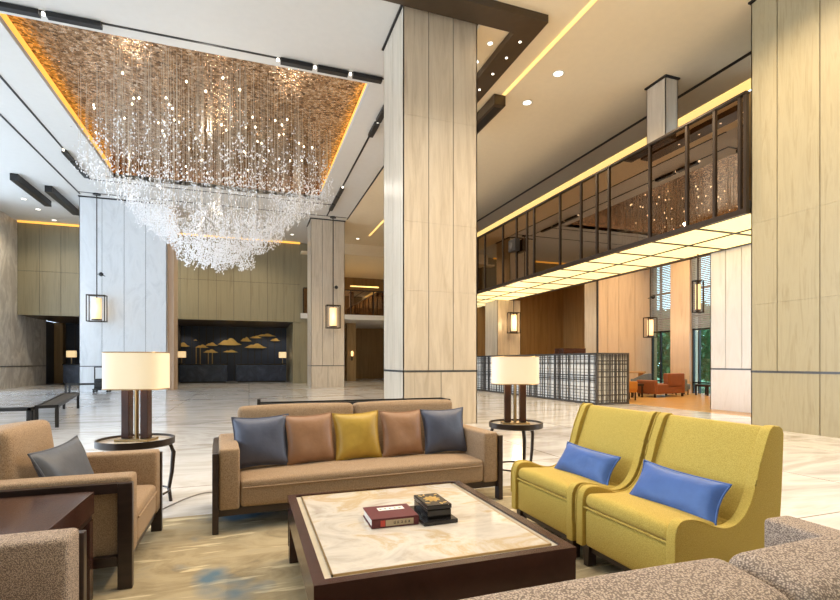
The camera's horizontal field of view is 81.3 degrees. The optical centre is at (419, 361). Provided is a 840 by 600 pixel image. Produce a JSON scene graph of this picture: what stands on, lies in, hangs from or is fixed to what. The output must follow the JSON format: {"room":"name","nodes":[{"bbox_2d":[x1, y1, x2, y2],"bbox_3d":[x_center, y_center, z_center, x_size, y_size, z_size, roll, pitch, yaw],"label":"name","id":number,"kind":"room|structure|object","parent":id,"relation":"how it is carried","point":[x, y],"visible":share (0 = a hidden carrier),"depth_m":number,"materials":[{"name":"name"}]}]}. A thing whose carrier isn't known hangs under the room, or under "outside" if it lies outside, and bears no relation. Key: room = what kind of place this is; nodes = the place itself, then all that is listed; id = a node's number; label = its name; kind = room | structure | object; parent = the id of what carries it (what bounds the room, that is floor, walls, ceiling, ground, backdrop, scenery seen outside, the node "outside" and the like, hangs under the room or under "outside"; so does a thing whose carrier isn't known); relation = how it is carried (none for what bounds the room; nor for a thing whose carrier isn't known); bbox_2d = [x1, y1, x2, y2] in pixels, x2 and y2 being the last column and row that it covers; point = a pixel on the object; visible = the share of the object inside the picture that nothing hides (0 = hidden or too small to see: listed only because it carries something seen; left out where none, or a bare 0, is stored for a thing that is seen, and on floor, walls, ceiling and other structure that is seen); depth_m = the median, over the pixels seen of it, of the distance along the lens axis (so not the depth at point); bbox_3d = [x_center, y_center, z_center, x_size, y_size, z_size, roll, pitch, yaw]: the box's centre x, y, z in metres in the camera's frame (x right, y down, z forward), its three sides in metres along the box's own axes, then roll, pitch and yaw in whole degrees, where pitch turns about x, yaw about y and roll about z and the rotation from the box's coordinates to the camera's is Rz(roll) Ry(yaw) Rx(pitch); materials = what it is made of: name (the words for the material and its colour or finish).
{"room":"hotel lobby","nodes":[
{"label":"hotel lobby","id":0,"kind":"room"},
{"bbox_2d":[0,211,45,388],"bbox_3d":[-20.749,-2.960,24.950,0.300,8.520,7.600,0,0,-19],"label":"wall","id":1,"kind":"structure","parent":0,"point":[22,338],"depth_m":24.74,"materials":[{"name":"grey stone"}]},
{"bbox_2d":[46,321,53,383],"bbox_3d":[-22.687,-0.560,29.357,0.950,3.720,2.000,0,0,-19],"label":"wall","id":2,"kind":"structure","parent":0,"point":[49,325],"depth_m":29.22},
{"bbox_2d":[54,323,65,382],"bbox_3d":[-22.241,-0.550,30.201,0.450,3.700,0.500,0,0,-19],"label":"wall","id":3,"kind":"structure","parent":0,"point":[59,328],"depth_m":29.98,"materials":[{"name":"brown wood"}]},
{"bbox_2d":[78,195,167,391],"bbox_3d":[-13.456,-2.960,22.574,3.480,8.520,1.780,0,0,-19],"label":"marble column","id":4,"kind":"structure","parent":0,"point":[134,265],"depth_m":21.73,"materials":[{"name":"stone"}]},
{"bbox_2d":[168,207,177,389],"bbox_3d":[-11.782,-2.960,23.318,0.250,8.520,1.400,0,0,-19],"label":"trim","id":5,"kind":"structure","parent":4,"relation":"attached to","point":[172,259],"depth_m":22.70,"materials":[{"name":"beige wood"}]},
{"bbox_2d":[21,315,292,327],"bbox_3d":[-14.961,-2.470,30.257,14.130,0.100,5.800,0,0,-19],"label":"ceiling","id":6,"kind":"structure","parent":0,"point":[57,319],"depth_m":29.96,"materials":[{"name":"brown metal"}]},
{"bbox_2d":[17,222,299,321],"bbox_3d":[-13.978,-4.810,27.444,14.130,4.780,0.160,0,0,-19],"label":"wall","id":7,"kind":"structure","parent":0,"point":[47,255],"depth_m":27.82,"materials":[{"name":"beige wood"}]},
{"bbox_2d":[65,323,285,380],"bbox_3d":[-16.015,-0.560,32.770,13.800,3.720,0.160,0,0,-19],"label":"wall","id":8,"kind":"structure","parent":0,"point":[204,335],"depth_m":33.68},
{"bbox_2d":[181,334,279,363],"bbox_3d":[-13.102,-0.496,33.567,6.775,2.992,0.060,0,0,-19],"label":"wall art","id":9,"kind":"object","parent":8,"relation":"attached to","point":[230,341],"visible":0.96,"depth_m":33.50,"materials":[{"name":"gold metal"}]},
{"bbox_2d":[6,14,364,187],"bbox_3d":[-6.631,-7.750,15.887,8.530,0.060,9.730,0,0,-19],"label":"ceiling","id":10,"kind":"structure","parent":0,"point":[72,57],"depth_m":14.33,"materials":[{"name":"orange metal"}]},
{"bbox_2d":[71,48,333,274],"bbox_3d":[-6.545,-5.332,15.679,7.549,4.777,7.578,0,0,8],"label":"crystal chandelier","id":11,"kind":"object","parent":10,"relation":"hanging from","point":[157,217],"visible":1,"depth_m":14.71,"materials":[{"name":"white"}]},
{"bbox_2d":[286,322,299,382],"bbox_3d":[-8.436,-0.560,32.380,0.410,3.720,5.700,0,0,-19],"label":"wall","id":12,"kind":"structure","parent":0,"point":[293,330],"depth_m":29.75,"materials":[{"name":"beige wood"}]},
{"bbox_2d":[300,243,306,382],"bbox_3d":[-8.214,-2.960,33.380,0.670,8.520,7.560,0,0,-19],"label":"wall","id":13,"kind":"structure","parent":0,"point":[303,247],"depth_m":29.77,"materials":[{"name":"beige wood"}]},
{"bbox_2d":[307,217,345,387],"bbox_3d":[-4.920,-2.960,25.506,1.770,8.520,1.680,0,0,-19],"label":"marble column","id":14,"kind":"structure","parent":0,"point":[325,347],"depth_m":24.74,"materials":[{"name":"stone"}]},
{"bbox_2d":[300,251,383,278],"bbox_3d":[-4.103,-6.600,34.531,9.150,0.100,8.100,0,0,-19],"label":"ceiling","id":15,"kind":"structure","parent":0,"point":[355,266],"depth_m":33.89,"materials":[{"name":"paint"}]},
{"bbox_2d":[300,313,383,328],"bbox_3d":[-4.153,-2.800,34.673,9.150,0.300,7.800,0,0,-19],"label":"floor","id":16,"kind":"structure","parent":0,"point":[362,321],"depth_m":31.22,"materials":[{"name":"paint"}]},
{"bbox_2d":[303,287,383,315],"bbox_3d":[-2.920,-3.730,31.025,8.830,1.560,0.080,0,0,-19],"label":"glass balustrade","id":17,"kind":"object","parent":16,"relation":"on","point":[357,302],"visible":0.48,"depth_m":30.77,"materials":[{"name":"brown metal"}]},
{"bbox_2d":[346,323,355,380],"bbox_3d":[-4.762,-0.675,33.612,0.600,3.950,0.600,0,0,-19],"label":"pier","id":18,"kind":"object","parent":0,"point":[350,327],"visible":0.86,"depth_m":33.34,"materials":[{"name":"brown wood"}]},
{"bbox_2d":[345,328,383,378],"bbox_3d":[-5.490,-0.675,38.496,9.150,3.950,0.300,0,0,-19],"label":"wall","id":19,"kind":"structure","parent":0,"point":[369,342],"depth_m":38.86,"materials":[{"name":"brown wood"}]},
{"bbox_2d":[345,243,383,257],"bbox_3d":[-2.410,-6.885,30.674,8.500,0.670,0.300,0,0,-19],"label":"wall","id":20,"kind":"structure","parent":0,"point":[350,249],"depth_m":30.16,"materials":[{"name":"beige paint"}]},
{"bbox_2d":[345,277,383,290],"bbox_3d":[-5.358,-5.085,38.118,9.150,4.270,0.300,0,0,-19],"label":"wall","id":21,"kind":"structure","parent":0,"point":[379,283],"depth_m":38.31,"materials":[{"name":"brown wood"}]},
{"bbox_2d":[0,0,750,245],"bbox_3d":[-6.791,-7.470,17.224,26.550,0.500,45.000,0,0,-19],"label":"ceiling","id":22,"kind":"structure","parent":0,"point":[616,49],"depth_m":12.72,"materials":[{"name":"beige paint"}]},
{"bbox_2d":[10,173,51,206],"bbox_3d":[-16.111,-7.088,20.321,0.260,0.260,3.400,0,0,-19],"label":"ceiling light fixture","id":23,"kind":"object","parent":22,"relation":"attached to","point":[17,179],"visible":1,"depth_m":19.96,"materials":[{"name":"black metal"}]},
{"bbox_2d":[0,75,89,179],"bbox_3d":[-11.316,-7.229,14.396,0.060,0.042,10.450,0,0,-19],"label":"ceiling slot","id":24,"kind":"object","parent":22,"relation":"attached to","point":[1,77],"visible":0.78,"depth_m":14.04,"materials":[{"name":"black metal"}]},
{"bbox_2d":[0,1,102,29],"bbox_3d":[-7.805,-7.158,10.057,2.175,0.100,0.160,0,0,-19],"label":"track light","id":25,"kind":"object","parent":22,"relation":"attached to","point":[6,7],"visible":1,"depth_m":10.09,"materials":[{"name":"black metal"}]},
{"bbox_2d":[45,185,78,215],"bbox_3d":[-15.766,-7.088,21.607,0.260,0.260,3.400,0,0,-19],"label":"ceiling light fixture","id":26,"kind":"object","parent":22,"relation":"attached to","point":[51,191],"visible":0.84,"depth_m":21.20,"materials":[{"name":"black metal"}]},
{"bbox_2d":[61,149,88,178],"bbox_3d":[-12.481,-7.158,17.726,0.160,0.100,2.575,0,0,-19],"label":"track light","id":27,"kind":"object","parent":22,"relation":"attached to","point":[65,153],"visible":0.88,"depth_m":17.44,"materials":[{"name":"black metal"}]},
{"bbox_2d":[86,193,107,321],"bbox_3d":[-13.901,-4.473,21.061,0.700,5.495,0.566,0,0,-19],"label":"hanging lantern","id":28,"kind":"object","parent":22,"relation":"hanging from","point":[96,302],"visible":1,"depth_m":20.93,"materials":[{"name":"glass"}]},
{"bbox_2d":[39,10,383,79],"bbox_3d":[-5.056,-7.229,11.019,9.590,0.042,0.060,0,0,-19],"label":"ceiling slot","id":29,"kind":"object","parent":22,"relation":"attached to","point":[107,24],"visible":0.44,"depth_m":10.96,"materials":[{"name":"black metal"}]},
{"bbox_2d":[276,57,381,83],"bbox_3d":[-2.188,-7.158,12.021,2.575,0.100,0.160,0,0,-19],"label":"track light","id":30,"kind":"object","parent":22,"relation":"attached to","point":[284,61],"visible":1,"depth_m":11.96,"materials":[{"name":"black metal"}]},
{"bbox_2d":[325,216,340,328],"bbox_3d":[-4.349,-4.447,24.402,0.700,5.545,0.566,0,0,-19],"label":"hanging lantern","id":31,"kind":"object","parent":22,"relation":"hanging from","point":[333,311],"visible":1,"depth_m":24.26,"materials":[{"name":"glass"}]},
{"bbox_2d":[368,105,383,137],"bbox_3d":[-1.245,-7.158,14.557,0.160,0.100,1.975,0,0,-19],"label":"track light","id":32,"kind":"object","parent":22,"relation":"attached to","point":[380,117],"visible":0.73,"depth_m":14.65,"materials":[{"name":"black metal"}]},
{"bbox_2d":[384,0,547,102],"bbox_3d":[-0.342,-7.134,11.703,4.680,0.172,4.880,0,0,-19],"label":"ceiling beam","id":33,"kind":"structure","parent":22,"relation":"attached to","point":[523,25],"depth_m":10.11,"materials":[{"name":"wood"}]},
{"bbox_2d":[477,94,505,133],"bbox_3d":[1.849,-7.077,14.101,0.340,0.286,1.900,0,0,-19],"label":"ceiling box","id":34,"kind":"object","parent":22,"relation":"attached to","point":[496,103],"visible":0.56,"depth_m":13.59,"materials":[{"name":"wood"}]},
{"bbox_2d":[503,0,596,94],"bbox_3d":[3.700,-7.204,9.080,0.080,0.028,8.700,0,0,-19],"label":"light strip","id":35,"kind":"object","parent":22,"relation":"attached to","point":[591,2],"visible":1,"depth_m":11.05,"materials":[{"name":"yellow"}]},
{"bbox_2d":[477,137,646,236],"bbox_3d":[5.295,-7.210,21.873,0.403,0.020,12.987,0,0,-19],"label":"recessed light","id":36,"kind":"object","parent":22,"relation":"in","point":[643,142],"depth_m":19.50,"materials":[{"name":"yellow"}]},
{"bbox_2d":[477,51,750,221],"bbox_3d":[4.720,-7.229,19.978,0.100,0.042,21.400,0,0,-19],"label":"ceiling slot","id":37,"kind":"object","parent":22,"relation":"attached to","point":[749,53],"visible":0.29,"depth_m":15.33,"materials":[{"name":"black metal"}]},
{"bbox_2d":[678,78,750,126],"bbox_3d":[8.187,-7.210,13.698,0.466,0.020,2.551,0,0,-19],"label":"recessed light","id":38,"kind":"object","parent":22,"relation":"in","point":[726,96],"depth_m":13.52,"materials":[{"name":"yellow"}]},
{"bbox_2d":[0,378,839,529],"bbox_3d":[-4.313,1.360,18.090,31.800,0.120,45.000,0,0,-19],"label":"floor","id":39,"kind":"structure","parent":0,"point":[195,413],"depth_m":10.51,"materials":[{"name":"stone"}]},
{"bbox_2d":[0,407,34,420],"bbox_3d":[-8.549,1.075,8.770,2.650,0.450,0.200,0,0,-19],"label":"metal bench","id":40,"kind":"object","parent":39,"relation":"on","point":[30,411],"visible":0.74,"depth_m":9.10,"materials":[{"name":"brown metal"}]},
{"bbox_2d":[35,392,78,427],"bbox_3d":[-8.539,1.075,11.633,0.380,0.450,4.700,0,0,-31],"label":"metal bench","id":41,"kind":"object","parent":39,"relation":"on","point":[57,401],"visible":0.91,"depth_m":10.42,"materials":[{"name":"brown metal"}]},
{"bbox_2d":[62,364,78,383],"bbox_3d":[-20.346,0.710,28.798,0.980,1.180,0.900,0,0,-19],"label":"reception desk","id":42,"kind":"object","parent":39,"relation":"on","point":[70,371],"visible":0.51,"depth_m":28.39,"materials":[{"name":"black stone"}]},
{"bbox_2d":[94,433,175,500],"bbox_3d":[-2.556,0.994,4.401,0.630,0.617,0.634,0,0,-19],"label":"round side table","id":43,"kind":"object","parent":39,"relation":"on","point":[165,439],"visible":0.59,"depth_m":4.30,"materials":[{"name":"brown metal"}]},
{"bbox_2d":[101,352,169,441],"bbox_3d":[-2.552,0.308,4.404,0.537,0.795,0.351,0,0,0],"label":"table lamp","id":44,"kind":"object","parent":43,"relation":"on","point":[126,372],"visible":1,"depth_m":4.29,"materials":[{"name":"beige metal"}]},
{"bbox_2d":[178,364,227,382],"bbox_3d":[-13.616,0.710,30.834,2.830,1.180,0.900,0,0,-19],"label":"reception desk","id":45,"kind":"object","parent":39,"relation":"on","point":[188,373],"visible":0.98,"depth_m":30.45,"materials":[{"name":"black stone"}]},
{"bbox_2d":[236,364,286,381],"bbox_3d":[-10.360,0.710,31.973,3.130,1.180,0.900,0,0,-19],"label":"reception desk","id":46,"kind":"object","parent":39,"relation":"on","point":[245,372],"visible":1,"depth_m":31.59,"materials":[{"name":"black stone"}]},
{"bbox_2d":[257,397,449,404],"bbox_3d":[-1.136,0.960,8.899,3.470,0.680,0.450,0,0,-19],"label":"bench","id":47,"kind":"object","parent":39,"relation":"on","point":[352,402],"visible":0.32,"depth_m":8.88,"materials":[{"name":"black metal"}]},
{"bbox_2d":[92,486,622,599],"bbox_3d":[-0.260,1.297,2.409,5.500,0.006,4.320,0,0,-19],"label":"area rug","id":48,"kind":"object","parent":39,"relation":"on","point":[248,559],"visible":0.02,"depth_m":3.12,"materials":[{"name":"beige carpet"}]},
{"bbox_2d":[0,528,86,599],"bbox_3d":[-1.661,0.841,1.358,0.980,0.907,1.050,0,0,-19],"label":"armchair","id":49,"kind":"object","parent":48,"relation":"on","point":[47,564],"visible":1,"depth_m":1.81,"materials":[{"name":"brown fabric"}]},
{"bbox_2d":[0,492,93,599],"bbox_3d":[-2.013,1.002,2.241,0.720,0.585,0.680,0,0,-19],"label":"side table","id":50,"kind":"object","parent":48,"relation":"on","point":[70,510],"visible":0.53,"depth_m":2.40,"materials":[{"name":"brown wood"}]},
{"bbox_2d":[0,420,162,589],"bbox_3d":[-2.280,0.839,3.128,0.980,0.909,1.050,0,0,-19],"label":"armchair","id":51,"kind":"object","parent":48,"relation":"on","point":[127,485],"visible":0.59,"depth_m":2.80,"materials":[{"name":"brown fabric"}]},
{"bbox_2d":[0,420,53,479],"bbox_3d":[-2.535,0.684,3.038,0.344,0.599,0.648,0,0,-19],"label":"cushion","id":52,"kind":"object","parent":51,"relation":"on","point":[18,439],"depth_m":2.90,"materials":[{"name":"fabric"}]},
{"bbox_2d":[27,435,93,476],"bbox_3d":[-2.206,0.709,3.064,0.202,0.440,0.494,0,0,-8],"label":"throw pillow","id":53,"kind":"object","parent":51,"relation":"on","point":[68,458],"visible":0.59,"depth_m":2.98,"materials":[{"name":"fabric"}]},
{"bbox_2d":[137,485,155,540],"bbox_3d":[-2.164,1.004,3.168,0.710,0.270,0.654,0,0,-19],"label":"seat cushion","id":54,"kind":"object","parent":51,"relation":"on","point":[146,494],"depth_m":3.28,"materials":[{"name":"fabric"}]},
{"bbox_2d":[212,399,502,534],"bbox_3d":[-0.555,0.841,4.541,2.520,0.907,0.900,0,0,-22],"label":"sofa","id":55,"kind":"object","parent":48,"relation":"on","point":[263,488],"visible":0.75,"depth_m":4.25,"materials":[{"name":"brown fabric"}]},
{"bbox_2d":[231,413,288,468],"bbox_3d":[-1.360,0.678,4.193,0.482,0.450,0.192,0,0,-23],"label":"throw pillow","id":56,"kind":"object","parent":55,"relation":"on","point":[263,440],"visible":0.91,"depth_m":4.14,"materials":[{"name":"blue leather"}]},
{"bbox_2d":[237,403,352,453],"bbox_3d":[-1.148,0.684,4.585,1.053,0.593,0.275,0,0,-22],"label":"cushion","id":57,"kind":"object","parent":55,"relation":"on","point":[296,409],"depth_m":4.51,"materials":[{"name":"fabric"}]},
{"bbox_2d":[283,412,335,465],"bbox_3d":[-0.979,0.680,4.356,0.458,0.447,0.193,0,0,-30],"label":"throw pillow","id":58,"kind":"object","parent":55,"relation":"on","point":[310,437],"visible":1,"depth_m":4.29,"materials":[{"name":"brown leather"}]},
{"bbox_2d":[332,410,381,460],"bbox_3d":[-0.582,0.678,4.524,0.437,0.448,0.203,0,0,-26],"label":"throw pillow","id":59,"kind":"object","parent":55,"relation":"on","point":[357,436],"visible":0.99,"depth_m":4.46,"materials":[{"name":"gold leather"}]},
{"bbox_2d":[240,451,482,506],"bbox_3d":[-0.508,1.012,4.428,2.124,0.255,0.630,0,0,-22],"label":"seat cushion","id":60,"kind":"object","parent":55,"relation":"on","point":[263,485],"depth_m":4.14,"materials":[{"name":"fabric"}]},
{"bbox_2d":[379,409,423,457],"bbox_3d":[-0.171,0.680,4.684,0.451,0.445,0.208,0,0,-27],"label":"throw pillow","id":61,"kind":"object","parent":55,"relation":"on","point":[401,430],"visible":0.99,"depth_m":4.62,"materials":[{"name":"brown leather"}]},
{"bbox_2d":[353,399,451,453],"bbox_3d":[-0.163,0.684,4.988,1.053,0.593,0.275,0,0,-22],"label":"cushion","id":62,"kind":"object","parent":55,"relation":"on","point":[431,404],"depth_m":4.89,"materials":[{"name":"fabric"}]},
{"bbox_2d":[420,407,466,453],"bbox_3d":[0.244,0.679,4.847,0.469,0.445,0.192,0,0,-24],"label":"throw pillow","id":63,"kind":"object","parent":55,"relation":"on","point":[443,429],"visible":0.99,"depth_m":4.79,"materials":[{"name":"blue leather"}]},
{"bbox_2d":[287,480,575,599],"bbox_3d":[-0.066,1.087,2.779,1.230,0.414,1.390,0,0,-19],"label":"coffee table","id":64,"kind":"object","parent":48,"relation":"on","point":[491,548],"visible":0.98,"depth_m":2.32,"materials":[{"name":"stone"}]},
{"bbox_2d":[363,503,418,528],"bbox_3d":[-0.167,0.858,2.734,0.262,0.052,0.237,0,0,-18],"label":"book","id":65,"kind":"object","parent":64,"relation":"on","point":[395,515],"visible":1,"depth_m":2.66,"materials":[{"name":"red paper"}]},
{"bbox_2d":[410,506,457,526],"bbox_3d":[0.059,0.873,2.807,0.200,0.022,0.320,0,0,-21],"label":"lacquer tray","id":66,"kind":"object","parent":64,"relation":"on","point":[423,520],"visible":0.44,"depth_m":2.68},
{"bbox_2d":[414,493,451,518],"bbox_3d":[0.069,0.824,2.816,0.146,0.075,0.242,0,0,-19],"label":"box","id":67,"kind":"object","parent":66,"relation":"on","point":[432,505],"visible":1,"depth_m":2.73,"materials":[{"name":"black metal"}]},
{"bbox_2d":[511,403,658,557],"bbox_3d":[1.219,0.819,3.668,0.777,0.951,0.786,0,0,-19],"label":"slipper chair","id":68,"kind":"object","parent":48,"relation":"on","point":[545,495],"visible":0.66,"depth_m":3.58,"materials":[{"name":"yellow fabric"}]},
{"bbox_2d":[519,467,617,497],"bbox_3d":[1.109,0.894,3.630,0.499,0.142,0.660,0,0,-19],"label":"seat cushion","id":69,"kind":"object","parent":68,"relation":"on","point":[542,482],"depth_m":3.55,"materials":[{"name":"yellow fabric"}]},
{"bbox_2d":[554,441,620,484],"bbox_3d":[1.235,0.766,3.652,0.169,0.256,0.596,0,0,-22],"label":"lumbar pillow","id":70,"kind":"object","parent":68,"relation":"on","point":[594,465],"visible":0.82,"depth_m":3.56,"materials":[{"name":"fabric"}]},
{"bbox_2d":[460,516,839,599],"bbox_3d":[0.604,0.855,1.302,2.500,0.879,0.920,0,0,-19],"label":"sofa","id":71,"kind":"object","parent":48,"relation":"on","point":[799,559],"visible":1,"depth_m":0.97,"materials":[{"name":"brown fabric"}]},
{"bbox_2d":[460,558,788,599],"bbox_3d":[0.197,0.712,0.869,1.043,0.593,0.275,0,0,-19],"label":"cushion","id":72,"kind":"object","parent":71,"relation":"on","point":[709,578],"depth_m":0.92,"materials":[{"name":"fabric"}]},
{"bbox_2d":[729,533,839,599],"bbox_3d":[1.193,0.712,1.217,1.043,0.593,0.275,0,0,-19],"label":"cushion","id":73,"kind":"object","parent":71,"relation":"on","point":[808,569],"depth_m":1.03,"materials":[{"name":"fabric"}]},
{"bbox_2d":[575,412,783,570],"bbox_3d":[1.494,0.819,2.912,0.777,0.951,0.786,0,0,-19],"label":"slipper chair","id":74,"kind":"object","parent":48,"relation":"on","point":[621,528],"visible":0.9,"depth_m":2.75,"materials":[{"name":"yellow fabric"}]},
{"bbox_2d":[586,493,727,539],"bbox_3d":[1.384,0.894,2.873,0.499,0.142,0.660,0,0,-19],"label":"seat cushion","id":75,"kind":"object","parent":74,"relation":"on","point":[633,517],"depth_m":2.77,"materials":[{"name":"yellow fabric"}]},
{"bbox_2d":[629,459,731,525],"bbox_3d":[1.507,0.767,2.879,0.181,0.269,0.618,0,0,-23],"label":"lumbar pillow","id":76,"kind":"object","parent":74,"relation":"on","point":[701,497],"visible":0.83,"depth_m":2.79,"materials":[{"name":"fabric"}]},
{"bbox_2d":[489,419,542,471],"bbox_3d":[1.081,0.989,5.513,0.600,0.627,0.605,0,0,-19],"label":"round side table","id":77,"kind":"object","parent":39,"relation":"on","point":[494,424],"visible":0.53,"depth_m":5.30,"materials":[{"name":"brown metal"}]},
{"bbox_2d":[491,356,538,424],"bbox_3d":[1.070,0.315,5.512,0.532,0.760,0.331,0,0,0],"label":"table lamp","id":78,"kind":"object","parent":77,"relation":"on","point":[507,371],"visible":0.99,"depth_m":5.38,"materials":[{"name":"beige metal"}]},
{"bbox_2d":[477,353,628,404],"bbox_3d":[4.063,0.510,20.137,1.235,1.580,11.065,0,0,-19],"label":"lattice screen","id":79,"kind":"object","parent":39,"relation":"on","point":[593,378],"visible":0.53,"depth_m":15.61,"materials":[{"name":"metal"}]},
{"bbox_2d":[637,373,684,397],"bbox_3d":[9.137,0.863,18.556,1.720,0.875,0.820,0,0,-27],"label":"leather sofa","id":80,"kind":"object","parent":39,"relation":"on","point":[672,383],"visible":0.97,"depth_m":18.22,"materials":[{"name":"orange leather"}]},
{"bbox_2d":[382,5,477,423],"bbox_3d":[0.189,-2.960,10.819,1.720,8.520,1.580,0,0,-19],"label":"marble column","id":81,"kind":"structure","parent":0,"point":[430,59],"depth_m":10.15,"materials":[{"name":"stone"}]},
{"bbox_2d":[485,300,519,355],"bbox_3d":[4.110,-0.850,24.373,1.258,4.300,1.308,0,0,-19],"label":"marble column","id":82,"kind":"structure","parent":0,"point":[498,341],"depth_m":23.80,"materials":[{"name":"stone"}]},
{"bbox_2d":[477,289,562,355],"bbox_3d":[7.009,-2.200,28.427,10.000,7.000,0.160,0,0,-19],"label":"wall","id":83,"kind":"structure","parent":0,"point":[542,314],"depth_m":28.29,"materials":[{"name":"brown wood"}]},
{"bbox_2d":[585,282,595,352],"bbox_3d":[9.076,-2.200,22.471,3.030,7.000,0.770,0,0,-19],"label":"wall","id":84,"kind":"structure","parent":0,"point":[590,288],"depth_m":21.95,"materials":[{"name":"wood"}]},
{"bbox_2d":[563,268,656,379],"bbox_3d":[9.693,-2.150,25.753,0.300,6.900,6.780,0,0,-19],"label":"wall","id":85,"kind":"structure","parent":0,"point":[573,297],"depth_m":27.77,"materials":[{"name":"brown wood"}]},
{"bbox_2d":[652,267,669,382],"bbox_3d":[10.878,-2.150,21.909,0.100,6.900,1.220,0,0,-19],"label":"window","id":86,"kind":"structure","parent":85,"relation":"in","point":[660,332],"depth_m":21.97,"materials":[{"name":"black metal"}]},
{"bbox_2d":[651,264,669,330],"bbox_3d":[10.783,-3.445,21.876,0.021,4.109,1.180,0,0,-19],"label":"window blind","id":87,"kind":"object","parent":86,"relation":"attached to","point":[662,267],"visible":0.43,"depth_m":21.86,"materials":[{"name":"fabric"}]},
{"bbox_2d":[596,269,651,380],"bbox_3d":[9.237,-2.200,22.055,3.000,7.000,0.160,0,0,-19],"label":"wall","id":88,"kind":"structure","parent":0,"point":[622,302],"depth_m":21.99,"materials":[{"name":"beige wood"}]},
{"bbox_2d":[515,200,750,299],"bbox_3d":[4.292,-3.175,21.142,3.140,0.150,22.920,0,0,-19],"label":"floor","id":89,"kind":"structure","parent":0,"point":[749,200],"depth_m":16.75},
{"bbox_2d":[477,90,749,293],"bbox_3d":[3.086,-4.195,19.666,0.110,2.450,20.970,0,0,-19],"label":"glazing","id":90,"kind":"object","parent":89,"relation":"attached to","point":[695,175],"visible":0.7,"depth_m":12.48,"materials":[{"name":"brown glass"}]},
{"bbox_2d":[477,208,750,307],"bbox_3d":[4.212,-3.045,20.521,2.560,0.094,21.820,0,0,-19],"label":"soffit","id":91,"kind":"structure","parent":89,"relation":"attached to","point":[735,232],"depth_m":14.27,"materials":[{"name":"beige"}]},
{"bbox_2d":[507,299,520,333],"bbox_3d":[4.480,-2.185,23.390,0.550,1.630,0.343,0,0,-19],"label":"hanging lantern","id":92,"kind":"object","parent":91,"relation":"hanging from","point":[513,318],"visible":1,"depth_m":23.30,"materials":[{"name":"glass"}]},
{"bbox_2d":[692,254,703,312],"bbox_3d":[7.739,-2.185,13.618,0.260,1.630,0.176,0,0,-19],"label":"hanging lantern","id":93,"kind":"object","parent":91,"relation":"hanging from","point":[697,285],"visible":1,"depth_m":13.58,"materials":[{"name":"glass"}]},
{"bbox_2d":[643,269,657,337],"bbox_3d":[9.999,-3.080,21.399,0.505,4.040,0.508,0,0,-19],"label":"hanging lantern","id":94,"kind":"object","parent":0,"point":[649,321],"visible":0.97,"depth_m":21.25,"materials":[{"name":"glass"}]},
{"bbox_2d":[644,74,679,143],"bbox_3d":[6.269,-5.210,12.670,0.480,4.020,0.700,0,0,-19],"label":"marble column","id":95,"kind":"structure","parent":0,"point":[662,94],"depth_m":12.43,"materials":[{"name":"beige stone"}]},
{"bbox_2d":[670,259,697,392],"bbox_3d":[11.288,-2.150,20.887,0.500,6.900,0.980,0,0,-19],"label":"pier","id":96,"kind":"object","parent":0,"point":[680,272],"visible":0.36,"depth_m":20.67,"materials":[{"name":"beige wood"}]},
{"bbox_2d":[710,244,750,412],"bbox_3d":[8.975,-0.850,12.901,1.348,4.300,1.838,0,0,-19],"label":"marble column","id":97,"kind":"structure","parent":0,"point":[730,269],"depth_m":12.97,"materials":[{"name":"stone"}]},
{"bbox_2d":[749,91,750,199],"bbox_3d":[5.773,-5.260,22.041,0.250,3.920,22.200,0,0,-19],"label":"wall","id":98,"kind":"structure","parent":0,"point":[750,91],"depth_m":13.02,"materials":[{"name":"brown wood"}]},
{"bbox_2d":[748,0,839,437],"bbox_3d":[8.390,-2.960,8.422,2.480,8.520,3.840,0,0,-19],"label":"marble column","id":99,"kind":"structure","parent":0,"point":[795,44],"depth_m":8.99,"materials":[{"name":"beige stone"}]},
{"bbox_3d":[-6.631,-7.540,15.887,8.530,0.360,10.130,0,0,-19],"label":"ceiling","id":100,"kind":"structure","parent":0,"visible":0},
{"bbox_2d":[0,13,110,168],"bbox_3d":[-10.496,-7.520,14.535,0.120,0.280,9.330,0,0,-19],"label":"light","id":101,"kind":"object","parent":100,"relation":"attached to","point":[6,19],"visible":0.33,"depth_m":12.92,"materials":[{"name":"orange"}]},
{"bbox_3d":[12.902,-2.150,16.271,0.500,6.900,6.200,0,0,-19],"label":"wall","id":102,"kind":"structure","parent":0,"visible":0},
{"bbox_2d":[692,258,709,393],"bbox_3d":[11.617,-2.150,19.794,0.100,6.900,1.300,0,0,-19],"label":"window","id":103,"kind":"structure","parent":102,"relation":"in","point":[693,329],"depth_m":20.11,"materials":[{"name":"black metal"}]},
{"bbox_2d":[692,255,709,328],"bbox_3d":[11.523,-3.445,19.761,0.021,4.109,1.260,0,0,-19],"label":"window blind","id":104,"kind":"object","parent":103,"relation":"attached to","point":[706,323],"visible":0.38,"depth_m":19.84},
{"label":"outside","id":105,"kind":"structure","parent":0,"visible":0},
{"bbox_2d":[657,378,709,393],"bbox_3d":[22.873,1.475,29.716,27.200,0.250,41.000,0,0,-19],"label":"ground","id":106,"kind":"structure","parent":105,"point":[702,388],"depth_m":24.91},
{"bbox_2d":[657,309,669,378],"bbox_3d":[13.935,-0.853,27.338,3.255,4.415,3.251,0,0,-19],"label":"tree","id":107,"kind":"object","parent":106,"relation":"on","point":[664,337],"visible":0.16,"depth_m":26.72,"materials":[{"name":"green plant"}]},
{"bbox_2d":[662,303,709,380],"bbox_3d":[13.500,-0.865,24.177,2.785,4.438,2.944,0,0,-19],"label":"tree","id":108,"kind":"object","parent":106,"relation":"on","point":[703,332],"visible":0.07,"depth_m":23.75,"materials":[{"name":"green plant"}]},
{"bbox_2d":[701,325,709,381],"bbox_3d":[13.888,-0.936,21.456,2.873,4.580,2.769,0,0,42],"label":"tree","id":109,"kind":"object","parent":106,"relation":"on","point":[706,350],"visible":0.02,"depth_m":21.80,"materials":[{"name":"green plant"}]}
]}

